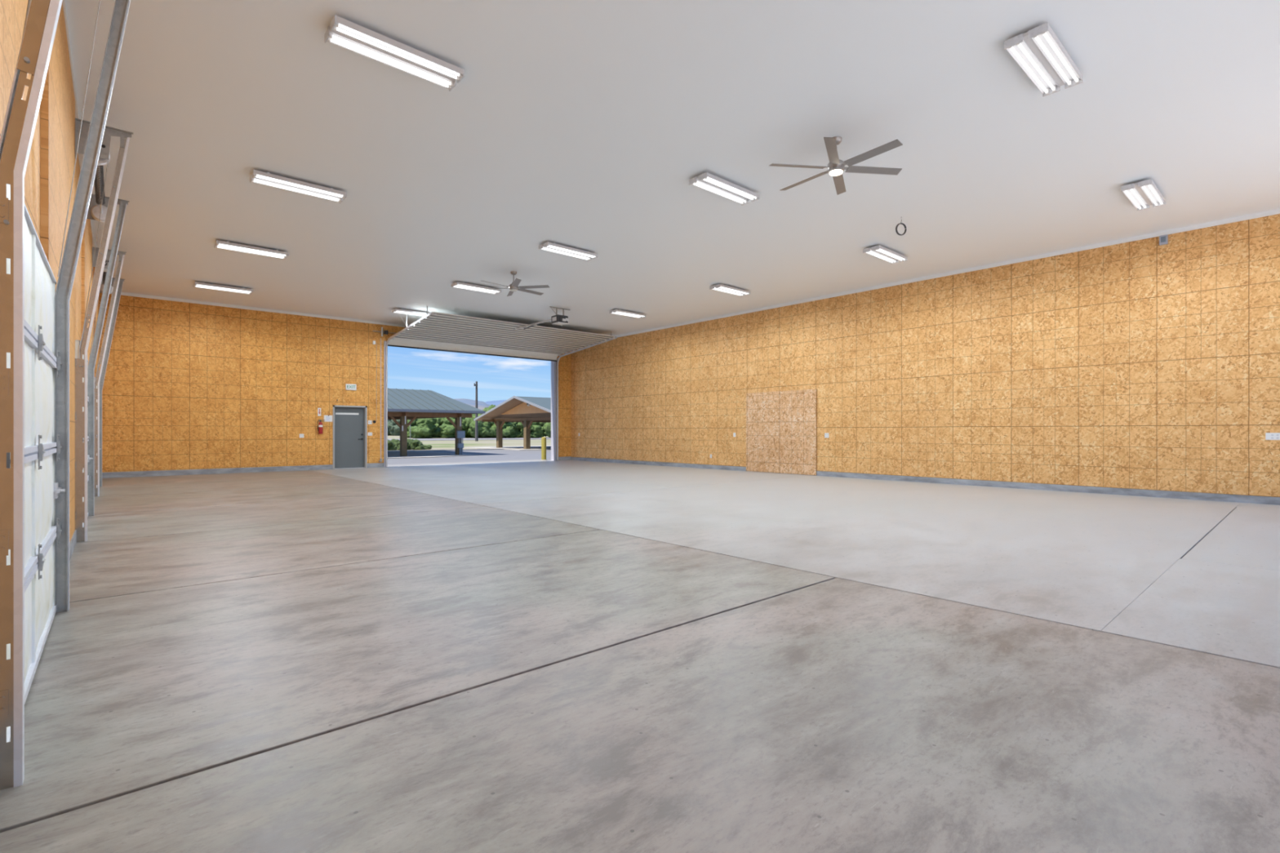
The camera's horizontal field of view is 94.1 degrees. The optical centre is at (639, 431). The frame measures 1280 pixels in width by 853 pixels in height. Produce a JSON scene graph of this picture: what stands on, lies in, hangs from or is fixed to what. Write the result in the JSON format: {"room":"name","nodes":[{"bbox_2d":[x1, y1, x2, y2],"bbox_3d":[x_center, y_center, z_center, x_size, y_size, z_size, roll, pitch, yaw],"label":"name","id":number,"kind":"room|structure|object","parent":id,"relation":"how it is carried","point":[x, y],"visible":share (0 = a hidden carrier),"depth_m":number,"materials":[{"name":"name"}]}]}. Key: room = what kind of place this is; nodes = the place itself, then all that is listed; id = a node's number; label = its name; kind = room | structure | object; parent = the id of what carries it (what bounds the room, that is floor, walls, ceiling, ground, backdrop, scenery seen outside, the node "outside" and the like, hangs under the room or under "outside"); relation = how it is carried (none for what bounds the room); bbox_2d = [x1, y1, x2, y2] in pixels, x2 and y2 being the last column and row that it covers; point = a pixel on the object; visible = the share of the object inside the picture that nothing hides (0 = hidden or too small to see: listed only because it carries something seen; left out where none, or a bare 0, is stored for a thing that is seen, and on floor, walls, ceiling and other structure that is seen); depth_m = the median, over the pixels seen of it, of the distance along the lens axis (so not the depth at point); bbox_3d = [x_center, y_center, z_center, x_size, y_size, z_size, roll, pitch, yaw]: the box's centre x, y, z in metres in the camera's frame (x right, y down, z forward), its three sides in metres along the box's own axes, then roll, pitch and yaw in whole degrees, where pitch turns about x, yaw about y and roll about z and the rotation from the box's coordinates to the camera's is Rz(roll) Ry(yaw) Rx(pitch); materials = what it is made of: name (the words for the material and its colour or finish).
{"room":"empty warehouse garage","nodes":[
{"label":"empty warehouse garage","id":0,"kind":"room"},
{"bbox_2d":[0,0,98,542],"bbox_3d":[-7.002,-1.200,7.260,0.238,5.100,22.550,0,0,-41],"label":"wall","id":1,"kind":"structure","parent":0,"point":[48,177],"depth_m":4.65,"materials":[{"name":"beige wood"}]},
{"bbox_2d":[0,0,62,790],"bbox_3d":[-2.097,-1.105,2.206,0.470,4.710,0.122,0,0,-41],"label":"door track","id":2,"kind":"object","parent":1,"relation":"attached to","point":[16,137],"visible":1,"depth_m":2.09,"materials":[{"name":"metal"}]},
{"bbox_2d":[6,183,65,742],"bbox_3d":[-3.135,0.111,3.102,0.094,2.278,2.700,0,0,-41],"label":"door","id":3,"kind":"structure","parent":1,"relation":"in","point":[41,490],"depth_m":3.21,"materials":[{"name":"metal"}]},
{"bbox_2d":[22,0,100,276],"bbox_3d":[-2.974,-2.274,3.231,0.495,2.448,2.920,0,0,-41],"label":"shaft","id":4,"kind":"object","parent":1,"relation":"attached to","point":[28,1],"visible":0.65,"depth_m":4.11,"materials":[{"name":"metal"}]},
{"bbox_2d":[69,529,76,560],"bbox_3d":[-6.926,1.180,7.327,0.060,0.140,22.550,0,0,-41],"label":"baseboard","id":5,"kind":"structure","parent":1,"relation":"attached to","point":[73,542],"depth_m":6.17,"materials":[{"name":"concrete"}]},
{"bbox_2d":[62,0,94,247],"bbox_3d":[-6.916,-3.728,7.323,0.050,0.045,22.532,0,0,-41],"label":"trim","id":6,"kind":"structure","parent":1,"relation":"attached to","point":[80,155],"depth_m":6.29,"materials":[{"name":"grey metal"}]},
{"bbox_2d":[75,339,93,527],"bbox_3d":[-7.220,0.111,7.754,0.094,2.278,2.700,0,0,-41],"label":"door","id":7,"kind":"structure","parent":1,"relation":"in","point":[77,342],"depth_m":7.69,"materials":[{"name":"metal"}]},
{"bbox_2d":[51,0,130,613],"bbox_3d":[-3.888,-1.105,4.247,0.470,4.710,0.117,0,0,-41],"label":"door track","id":8,"kind":"object","parent":1,"relation":"attached to","point":[121,9],"visible":0.75,"depth_m":4.15,"materials":[{"name":"metal"}]},
{"bbox_2d":[94,377,101,488],"bbox_3d":[-11.304,0.111,12.405,0.094,2.278,2.700,0,0,-41],"label":"door","id":9,"kind":"structure","parent":1,"relation":"in","point":[95,377],"depth_m":12.57,"materials":[{"name":"metal"}]},
{"bbox_2d":[75,137,129,542],"bbox_3d":[-6.181,-1.105,6.857,0.470,4.710,0.122,0,0,-41],"label":"door track","id":10,"kind":"object","parent":1,"relation":"attached to","point":[81,365],"visible":0.99,"depth_m":6.74,"materials":[{"name":"metal"}]},
{"bbox_2d":[75,118,133,359],"bbox_3d":[-7.058,-2.274,7.883,0.495,2.448,2.920,0,0,-41],"label":"shaft","id":11,"kind":"object","parent":1,"relation":"attached to","point":[99,202],"visible":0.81,"depth_m":6.94,"materials":[{"name":"metal"}]},
{"bbox_2d":[87,201,126,515],"bbox_3d":[-7.973,-1.105,8.898,0.470,4.710,0.117,0,0,-41],"label":"door track","id":12,"kind":"object","parent":1,"relation":"attached to","point":[91,370],"visible":0.75,"depth_m":8.81,"materials":[{"name":"metal"}]},
{"bbox_2d":[92,246,126,371],"bbox_3d":[-11.142,-2.274,12.534,0.495,2.448,2.920,0,0,-41],"label":"shaft","id":13,"kind":"object","parent":1,"relation":"attached to","point":[120,253],"visible":0.36,"depth_m":11.52,"materials":[{"name":"metal"}]},
{"bbox_2d":[94,254,124,496],"bbox_3d":[-10.265,-1.105,11.509,0.470,4.710,0.122,0,0,-41],"label":"door track","id":14,"kind":"object","parent":1,"relation":"attached to","point":[117,276],"visible":0.68,"depth_m":11.40,"materials":[{"name":"metal"}]},
{"bbox_2d":[99,280,123,486],"bbox_3d":[-12.057,-1.105,13.549,0.470,4.710,0.117,0,0,-41],"label":"door track","id":15,"kind":"object","parent":1,"relation":"attached to","point":[121,282],"visible":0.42,"depth_m":13.49,"materials":[{"name":"metal"}]},
{"bbox_2d":[98,293,571,472],"bbox_3d":[-8.746,-1.200,20.866,15.570,5.100,0.200,0,0,-41],"label":"wall","id":16,"kind":"structure","parent":0,"point":[186,385],"depth_m":17.78,"materials":[{"name":"orange wood"}]},
{"bbox_2d":[99,292,408,327],"bbox_3d":[-8.684,-3.712,20.782,15.152,0.075,0.028,0,0,-41],"label":"trim","id":17,"kind":"structure","parent":16,"relation":"attached to","point":[122,293],"depth_m":18.09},
{"bbox_2d":[317,408,320,416],"bbox_3d":[-10.379,-0.620,19.292,0.090,0.260,0.008,0,0,-41],"label":"arrow sign","id":18,"kind":"object","parent":16,"relation":"attached to","point":[318,409],"visible":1,"depth_m":19.29,"materials":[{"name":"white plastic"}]},
{"bbox_2d":[317,419,324,434],"bbox_3d":[-10.304,-0.140,19.259,0.205,0.460,0.143,0,0,-11],"label":"fire extinguisher","id":19,"kind":"object","parent":16,"relation":"attached to","point":[320,424],"visible":1,"depth_m":19.20,"materials":[{"name":"red metal"}]},
{"bbox_2d":[324,414,332,422],"bbox_3d":[-10.180,-0.414,19.460,0.250,0.219,0.018,0,0,-41],"label":"paper notice","id":20,"kind":"object","parent":16,"relation":"attached to","point":[328,418],"visible":1,"depth_m":19.46,"materials":[{"name":"white paper"}]},
{"bbox_2d":[102,456,571,478],"bbox_3d":[-8.684,1.175,20.780,15.150,0.150,0.030,0,0,-41],"label":"baseboard","id":21,"kind":"structure","parent":16,"relation":"attached to","point":[230,470],"depth_m":17.60,"materials":[{"name":"concrete"}]},
{"bbox_2d":[333,404,367,469],"bbox_3d":[-9.743,0.200,19.977,1.060,2.100,0.220,0,0,-41],"label":"door","id":22,"kind":"structure","parent":16,"relation":"in","point":[349,422],"depth_m":20.04,"materials":[{"name":"grey paint"}]},
{"bbox_2d":[345,383,356,390],"bbox_3d":[-9.651,-1.470,19.903,0.330,0.200,0.050,0,0,-41],"label":"exit sign","id":23,"kind":"object","parent":16,"relation":"attached to","point":[348,386],"visible":1,"depth_m":19.88,"materials":[{"name":"white plastic"}]},
{"bbox_2d":[378,337,382,462],"bbox_3d":[-8.942,-1.070,20.520,0.100,4.260,0.060,0,0,-41],"label":"conduit","id":24,"kind":"object","parent":16,"relation":"attached to","point":[380,459],"visible":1,"depth_m":20.53,"materials":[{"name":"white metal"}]},
{"bbox_2d":[373,327,395,336],"bbox_3d":[-6.186,-3.410,22.845,7.750,0.320,0.197,0,0,-41],"label":"shaft","id":25,"kind":"object","parent":16,"relation":"attached to","point":[382,331],"visible":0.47,"depth_m":20.44,"materials":[{"name":"metal"}]},
{"bbox_2d":[385,306,432,466],"bbox_3d":[-7.483,-1.262,19.142,0.055,4.984,4.049,0,0,-41],"label":"door track","id":26,"kind":"object","parent":16,"relation":"attached to","point":[430,313],"visible":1,"depth_m":20.57,"materials":[{"name":"grey metal"}]},
{"bbox_2d":[383,341,555,466],"bbox_3d":[-6.275,-0.935,23.022,7.050,4.370,0.240,0,0,-41],"label":"trim","id":27,"kind":"structure","parent":16,"relation":"attached to","point":[553,363],"depth_m":25.20,"materials":[{"name":"white metal"}]},
{"bbox_2d":[387,311,615,361],"bbox_3d":[-4.847,-3.252,21.487,7.110,0.604,3.998,0,0,-41],"label":"door","id":28,"kind":"structure","parent":16,"relation":"attached to","point":[439,331],"depth_m":21.31,"materials":[{"name":"beige metal"}]},
{"bbox_2d":[556,332,617,460],"bbox_3d":[-2.195,-1.262,23.786,0.080,4.984,4.049,0,0,-41],"label":"door track","id":29,"kind":"object","parent":16,"relation":"attached to","point":[615,337],"visible":0.91,"depth_m":25.20,"materials":[{"name":"grey metal"}]},
{"bbox_2d":[0,460,1279,852],"bbox_3d":[-1.233,1.325,12.318,15.559,0.150,22.939,0,0,-41],"label":"floor","id":30,"kind":"structure","parent":0,"point":[544,656],"depth_m":3.16,"materials":[{"name":"concrete"}]},
{"bbox_2d":[64,0,1279,336],"bbox_3d":[-1.241,-3.875,12.318,15.770,0.250,23.150,0,0,-41],"label":"ceiling","id":31,"kind":"structure","parent":0,"point":[584,125],"depth_m":7.61,"materials":[{"name":"white paint"}]},
{"bbox_2d":[193,281,253,294],"bbox_3d":[-10.716,-3.693,15.343,1.222,0.114,0.356,0,0,-41],"label":"fluorescent light","id":32,"kind":"object","parent":31,"relation":"attached to","point":[202,285],"visible":1,"depth_m":15.26,"materials":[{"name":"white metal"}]},
{"bbox_2d":[214,240,288,259],"bbox_3d":[-7.879,-3.693,12.112,1.222,0.114,0.356,0,0,-41],"label":"fluorescent light","id":33,"kind":"object","parent":31,"relation":"attached to","point":[220,244],"visible":1,"depth_m":12.04,"materials":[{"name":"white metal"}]},
{"bbox_2d":[249,169,346,203],"bbox_3d":[-5.134,-3.693,8.986,1.222,0.114,0.356,0,0,-41],"label":"fluorescent light","id":34,"kind":"object","parent":31,"relation":"attached to","point":[257,176],"visible":1,"depth_m":8.93,"materials":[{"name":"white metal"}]},
{"bbox_2d":[324,14,464,91],"bbox_3d":[-2.376,-3.693,5.845,1.222,0.114,0.356,0,0,-41],"label":"fluorescent light","id":35,"kind":"object","parent":31,"relation":"attached to","point":[343,33],"visible":1,"depth_m":5.78,"materials":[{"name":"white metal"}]},
{"bbox_2d":[391,308,429,315],"bbox_3d":[-7.042,-3.693,18.570,1.222,0.114,0.356,0,0,-41],"label":"fluorescent light","id":36,"kind":"object","parent":31,"relation":"attached to","point":[396,310],"visible":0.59,"depth_m":18.40,"materials":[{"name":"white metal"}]},
{"bbox_2d":[450,281,501,294],"bbox_3d":[-4.205,-3.693,15.338,1.222,0.114,0.356,0,0,-41],"label":"fluorescent light","id":37,"kind":"object","parent":31,"relation":"attached to","point":[460,285],"visible":1,"depth_m":15.25,"materials":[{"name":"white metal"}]},
{"bbox_2d":[478,271,549,296],"bbox_3d":[-2.978,-3.522,14.046,1.739,0.455,1.657,0,0,-41],"label":"ceiling fan","id":38,"kind":"object","parent":31,"relation":"hanging from","point":[513,286],"visible":1,"depth_m":13.98,"materials":[{"name":"silver metal"}]},
{"bbox_2d":[512,306,570,330],"bbox_3d":[-3.314,-3.450,19.158,0.720,0.599,3.135,0,0,-41],"label":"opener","id":39,"kind":"object","parent":31,"relation":"hanging from","point":[557,319],"visible":1,"depth_m":18.08,"materials":[{"name":"black metal"}]},
{"bbox_2d":[538,241,597,261],"bbox_3d":[-1.460,-3.693,12.213,1.222,0.114,0.356,0,0,-41],"label":"fluorescent light","id":40,"kind":"object","parent":31,"relation":"attached to","point":[549,246],"visible":1,"depth_m":12.14,"materials":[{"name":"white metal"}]},
{"bbox_2d":[608,309,646,318],"bbox_3d":[-0.380,-3.693,18.697,1.222,0.114,0.356,0,0,-41],"label":"fluorescent light","id":41,"kind":"object","parent":31,"relation":"attached to","point":[639,315],"visible":1,"depth_m":18.61,"materials":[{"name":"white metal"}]},
{"bbox_2d":[688,172,759,205],"bbox_3d":[1.298,-3.693,9.072,1.222,0.114,0.356,0,0,-41],"label":"fluorescent light","id":42,"kind":"object","parent":31,"relation":"attached to","point":[707,181],"visible":1,"depth_m":9.02,"materials":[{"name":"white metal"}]},
{"bbox_2d":[709,284,751,296],"bbox_3d":[2.365,-3.693,15.571,1.222,0.114,0.356,0,0,-41],"label":"fluorescent light","id":43,"kind":"object","parent":31,"relation":"attached to","point":[721,287],"visible":1,"depth_m":15.51,"materials":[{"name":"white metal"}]},
{"bbox_2d":[768,136,902,195],"bbox_3d":[2.516,-3.522,7.652,1.621,0.455,1.744,0,0,-41],"label":"ceiling fan","id":44,"kind":"object","parent":31,"relation":"hanging from","point":[836,166],"visible":1,"depth_m":7.58,"materials":[{"name":"silver metal"}]},
{"bbox_2d":[862,244,907,263],"bbox_3d":[5.123,-3.693,12.430,1.222,0.114,0.356,0,0,-41],"label":"fluorescent light","id":45,"kind":"object","parent":31,"relation":"attached to","point":[881,252],"visible":1,"depth_m":12.38,"materials":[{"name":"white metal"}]},
{"bbox_2d":[895,219,906,235],"bbox_3d":[4.571,-3.589,10.436,0.190,0.324,0.026,0,0,-1],"label":"cable coil","id":46,"kind":"object","parent":31,"relation":"hanging from","point":[904,224],"visible":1,"depth_m":10.43,"materials":[{"name":"black plastic"}]},
{"bbox_2d":[1004,22,1083,96],"bbox_3d":[4.043,-3.693,5.946,1.222,0.114,0.356,0,0,-41],"label":"fluorescent light","id":47,"kind":"object","parent":31,"relation":"attached to","point":[1038,51],"visible":1,"depth_m":5.89,"materials":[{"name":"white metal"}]},
{"bbox_2d":[1120,178,1165,210],"bbox_3d":[7.868,-3.693,9.304,1.222,0.114,0.356,0,0,-41],"label":"fluorescent light","id":48,"kind":"object","parent":31,"relation":"attached to","point":[1142,194],"visible":1,"depth_m":9.26,"materials":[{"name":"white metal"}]},
{"bbox_2d":[571,213,1279,497],"bbox_3d":[4.534,-1.200,17.389,0.200,5.100,22.550,0,0,-41],"label":"wall","id":49,"kind":"structure","parent":0,"point":[1144,364],"depth_m":13.13,"materials":[{"name":"beige wood"}]},
{"bbox_2d":[571,457,1279,505],"bbox_3d":[4.455,1.185,17.319,0.030,0.130,22.550,0,0,-41],"label":"baseboard","id":50,"kind":"structure","parent":49,"relation":"attached to","point":[1137,492],"depth_m":12.88,"materials":[{"name":"concrete"}]},
{"bbox_2d":[614,208,1279,337],"bbox_3d":[4.456,-3.712,17.320,0.028,0.075,22.550,0,0,-41],"label":"trim","id":51,"kind":"structure","parent":49,"relation":"attached to","point":[1275,211],"depth_m":13.08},
{"bbox_2d":[1159,234,1168,245],"bbox_3d":[9.818,-3.585,11.176,0.055,0.170,0.120,0,0,-41],"label":"junction box","id":52,"kind":"object","parent":49,"relation":"attached to","point":[1163,239],"visible":1,"depth_m":11.16,"materials":[{"name":"grey paint"}]},
{"bbox_2d":[1265,432,1279,439],"bbox_3d":[10.761,0.089,10.136,0.010,0.112,0.162,0,0,-41],"label":"electrical outlet","id":53,"kind":"object","parent":49,"relation":"attached to","point":[1268,436],"visible":1,"depth_m":10.13,"materials":[{"name":"white plastic"}]},
{"label":"outside","id":54,"kind":"structure","parent":0,"visible":0},
{"bbox_2d":[387,435,551,450],"bbox_3d":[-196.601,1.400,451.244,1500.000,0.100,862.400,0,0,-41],"label":"field","id":55,"kind":"structure","parent":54,"point":[443,444],"depth_m":64.03,"materials":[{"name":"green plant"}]},
{"bbox_2d":[387,419,391,435],"bbox_3d":[-76.073,-1.232,174.929,6.436,6.907,6.482,0,0,45],"label":"tree","id":56,"kind":"object","parent":55,"relation":"on","point":[388,431],"visible":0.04,"depth_m":174.48,"materials":[{"name":"green plant"}]},
{"bbox_2d":[387,440,397,450],"bbox_3d":[-17.466,1.043,41.083,1.272,0.920,0.937,0,0,-39],"label":"shrub","id":57,"kind":"object","parent":55,"relation":"on","point":[391,446],"visible":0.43,"depth_m":40.92,"materials":[{"name":"green plant"}]},
{"bbox_2d":[387,419,399,435],"bbox_3d":[-69.266,-1.361,172.023,6.806,7.252,6.758,0,0,36],"label":"tree","id":58,"kind":"object","parent":55,"relation":"on","point":[394,429],"visible":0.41,"depth_m":170.07,"materials":[{"name":"green plant"}]},
{"bbox_2d":[391,439,399,445],"bbox_3d":[-18.229,1.032,44.047,1.354,0.921,1.328,0,0,-21],"label":"shrub","id":59,"kind":"object","parent":55,"relation":"on","point":[394,441],"visible":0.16,"depth_m":43.72,"materials":[{"name":"green plant"}]},
{"bbox_2d":[395,440,408,450],"bbox_3d":[-17.000,1.075,42.550,0.882,0.828,1.197,0,0,-37],"label":"shrub","id":60,"kind":"object","parent":55,"relation":"on","point":[397,444],"visible":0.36,"depth_m":42.18,"materials":[{"name":"green plant"}]},
{"bbox_2d":[407,418,417,438],"bbox_3d":[-43.920,-0.713,117.812,5.669,5.033,6.181,0,0,-42],"label":"tree","id":61,"kind":"object","parent":55,"relation":"on","point":[413,424],"visible":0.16,"depth_m":116.52,"materials":[{"name":"green plant"}]},
{"bbox_2d":[407,439,423,449],"bbox_3d":[-16.328,1.043,43.090,1.269,0.920,0.940,0,0,-20],"label":"shrub","id":62,"kind":"object","parent":55,"relation":"on","point":[415,444],"visible":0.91,"depth_m":42.78,"materials":[{"name":"green plant"}]},
{"bbox_2d":[408,417,442,438],"bbox_3d":[-39.510,-0.536,109.777,6.185,4.603,5.672,0,0,-45],"label":"tree","id":63,"kind":"object","parent":55,"relation":"on","point":[426,428],"visible":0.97,"depth_m":108.44,"materials":[{"name":"green plant"}]},
{"bbox_2d":[422,444,431,449],"bbox_3d":[-15.730,1.229,44.032,0.664,0.395,0.896,0,0,-31],"label":"shrub","id":64,"kind":"object","parent":55,"relation":"on","point":[428,446],"visible":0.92,"depth_m":43.77,"materials":[{"name":"green plant"}]},
{"bbox_2d":[433,417,444,438],"bbox_3d":[-39.504,-1.252,118.114,4.819,5.913,4.937,0,0,-19],"label":"tree","id":65,"kind":"object","parent":55,"relation":"on","point":[440,421],"visible":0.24,"depth_m":116.40,"materials":[{"name":"green plant"}]},
{"bbox_2d":[439,417,468,438],"bbox_3d":[-34.692,-0.947,109.918,5.241,5.218,5.116,0,0,39],"label":"tree","id":66,"kind":"object","parent":55,"relation":"on","point":[448,429],"visible":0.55,"depth_m":108.18,"materials":[{"name":"green plant"}]},
{"bbox_2d":[464,417,472,438],"bbox_3d":[-34.172,-1.472,118.138,5.471,6.194,5.159,0,0,43],"label":"tree","id":67,"kind":"object","parent":55,"relation":"on","point":[468,435],"visible":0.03,"depth_m":117.17,"materials":[{"name":"green plant"}]},
{"bbox_2d":[474,381,478,440],"bbox_3d":[-22.122,-2.675,80.385,0.570,8.050,0.380,0,0,-41],"label":"utility pole","id":68,"kind":"object","parent":55,"relation":"on","point":[476,384],"visible":0.76,"depth_m":80.31,"materials":[{"name":"grey wood"}]},
{"bbox_2d":[464,413,494,438],"bbox_3d":[-29.766,-1.106,109.959,5.548,5.391,5.883,0,0,9],"label":"tree","id":69,"kind":"object","parent":55,"relation":"on","point":[483,432],"visible":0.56,"depth_m":108.15,"materials":[{"name":"green plant"}]},
{"bbox_2d":[482,404,495,411],"bbox_3d":[-32.258,-1.929,125.962,4.907,7.451,5.027,0,0,-44],"label":"tree","id":70,"kind":"object","parent":55,"relation":"on","point":[491,406],"visible":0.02,"depth_m":125.61,"materials":[{"name":"green plant"}]},
{"bbox_2d":[488,422,517,438],"bbox_3d":[-25.327,-0.768,110.161,6.080,5.169,5.575,0,0,42],"label":"tree","id":71,"kind":"object","parent":55,"relation":"on","point":[509,428],"visible":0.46,"depth_m":108.82,"materials":[{"name":"green plant"}]},
{"bbox_2d":[463,445,551,450],"bbox_3d":[-7.267,1.305,46.318,9.800,0.110,8.800,0,0,-41],"label":"pad","id":72,"kind":"object","parent":55,"relation":"on","point":[532,447],"visible":0.29,"depth_m":44.76,"materials":[{"name":"concrete"}]},
{"bbox_2d":[473,395,551,448],"bbox_3d":[-4.588,-0.580,44.146,10.640,3.660,12.200,0,0,-41],"label":"shelter","id":73,"kind":"object","parent":72,"relation":"on","point":[515,409],"visible":0.43,"depth_m":42.47,"materials":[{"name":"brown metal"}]},
{"bbox_2d":[515,422,523,437],"bbox_3d":[-24.140,-1.491,117.703,5.202,6.456,5.330,0,0,15],"label":"tree","id":74,"kind":"object","parent":55,"relation":"on","point":[518,428],"visible":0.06,"depth_m":116.54,"materials":[{"name":"green plant"}]},
{"bbox_2d":[516,422,544,438],"bbox_3d":[-20.260,-0.792,109.667,4.709,4.866,4.825,0,0,43],"label":"tree","id":75,"kind":"object","parent":55,"relation":"on","point":[536,431],"visible":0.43,"depth_m":108.68,"materials":[{"name":"green plant"}]},
{"bbox_2d":[539,422,546,437],"bbox_3d":[-19.677,-1.116,117.972,5.074,5.413,5.380,0,0,35],"label":"tree","id":76,"kind":"object","parent":55,"relation":"on","point":[541,424],"visible":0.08,"depth_m":116.46,"materials":[{"name":"green plant"}]},
{"bbox_2d":[542,422,551,437],"bbox_3d":[-15.475,-0.906,110.055,5.442,4.953,5.771,0,0,45],"label":"tree","id":77,"kind":"object","parent":55,"relation":"on","point":[547,426],"visible":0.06,"depth_m":107.89,"materials":[{"name":"green plant"}]},
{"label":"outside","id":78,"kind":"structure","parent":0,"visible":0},
{"bbox_2d":[454,398,496,409],"bbox_3d":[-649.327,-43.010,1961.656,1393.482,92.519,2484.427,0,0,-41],"label":"hill","id":79,"kind":"structure","parent":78,"point":[481,405],"depth_m":1465.93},
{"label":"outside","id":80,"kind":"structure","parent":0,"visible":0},
{"bbox_2d":[484,400,506,405],"bbox_3d":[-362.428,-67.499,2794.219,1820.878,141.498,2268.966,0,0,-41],"label":"hill","id":81,"kind":"structure","parent":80,"point":[490,402],"depth_m":2535.99,"materials":[{"name":"blue"}]},
{"bbox_3d":[4.145,0.052,17.666,0.022,2.385,2.400,0,0,-41],"label":"trim","id":82,"kind":"structure","parent":0,"visible":0},
{"bbox_2d":[746,391,779,472],"bbox_3d":[3.720,0.030,18.121,0.016,2.420,1.235,0,0,-41],"label":"sheet","id":83,"kind":"object","parent":82,"relation":"attached to","point":[762,409],"visible":1,"depth_m":18.10,"materials":[{"name":"beige wood"}]},
{"bbox_2d":[779,389,816,475],"bbox_3d":[4.541,0.030,17.186,0.016,2.420,1.235,0,0,-41],"label":"sheet","id":84,"kind":"object","parent":82,"relation":"attached to","point":[797,408],"visible":1,"depth_m":17.16,"materials":[{"name":"beige wood"}]},
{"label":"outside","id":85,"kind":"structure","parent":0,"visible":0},
{"bbox_2d":[362,449,551,467],"bbox_3d":[-8.242,1.330,32.121,150.000,0.100,16.050,0,0,-41],"label":"asphalt lot","id":86,"kind":"structure","parent":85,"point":[482,455],"depth_m":28.85,"materials":[{"name":"grey asphalt"}]},
{"bbox_2d":[387,449,476,457],"bbox_3d":[-13.622,1.260,33.019,6.100,0.020,11.000,0,0,-41],"label":"pad","id":87,"kind":"object","parent":86,"relation":"on","point":[416,454],"visible":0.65,"depth_m":32.14,"materials":[{"name":"concrete"}]},
{"bbox_2d":[387,387,485,456],"bbox_3d":[-17.803,-0.576,29.960,16.780,3.652,9.880,0,0,-41],"label":"shelter","id":88,"kind":"object","parent":87,"relation":"on","point":[403,405],"visible":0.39,"depth_m":31.17,"materials":[{"name":"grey metal"}]},
{"bbox_2d":[457,431,465,454],"bbox_3d":[-9.457,0.620,31.473,0.400,1.260,0.140,0,0,-41],"label":"electrical box","id":89,"kind":"object","parent":88,"relation":"attached to","point":[460,434],"visible":0.93,"depth_m":31.43,"materials":[{"name":"grey metal"}]},
{"bbox_2d":[387,459,542,466],"bbox_3d":[-6.774,1.312,23.629,7.000,0.115,1.350,0,0,-41],"label":"concrete apron","id":90,"kind":"object","parent":86,"relation":"on","point":[520,460],"depth_m":23.26,"materials":[{"name":"concrete"}]},
{"bbox_2d":[540,436,546,460],"bbox_3d":[-4.133,0.755,25.622,0.270,1.000,0.270,0,0,-41],"label":"bollard","id":91,"kind":"object","parent":90,"relation":"on","point":[544,438],"visible":0.99,"depth_m":25.53,"materials":[{"name":"yellow metal"}]},
{"bbox_2d":[387,447,551,451],"bbox_3d":[-9.747,1.285,41.413,80.000,0.130,0.200,0,0,-41],"label":"kerb","id":92,"kind":"object","parent":86,"relation":"on","point":[540,447],"visible":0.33,"depth_m":39.78,"materials":[{"name":"concrete"}]},
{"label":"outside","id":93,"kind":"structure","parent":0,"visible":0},
{"bbox_2d":[387,437,551,440],"bbox_3d":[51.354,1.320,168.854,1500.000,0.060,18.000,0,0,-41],"label":"gravel road","id":94,"kind":"structure","parent":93,"point":[515,438],"depth_m":100.27,"materials":[{"name":"grey gravel"}]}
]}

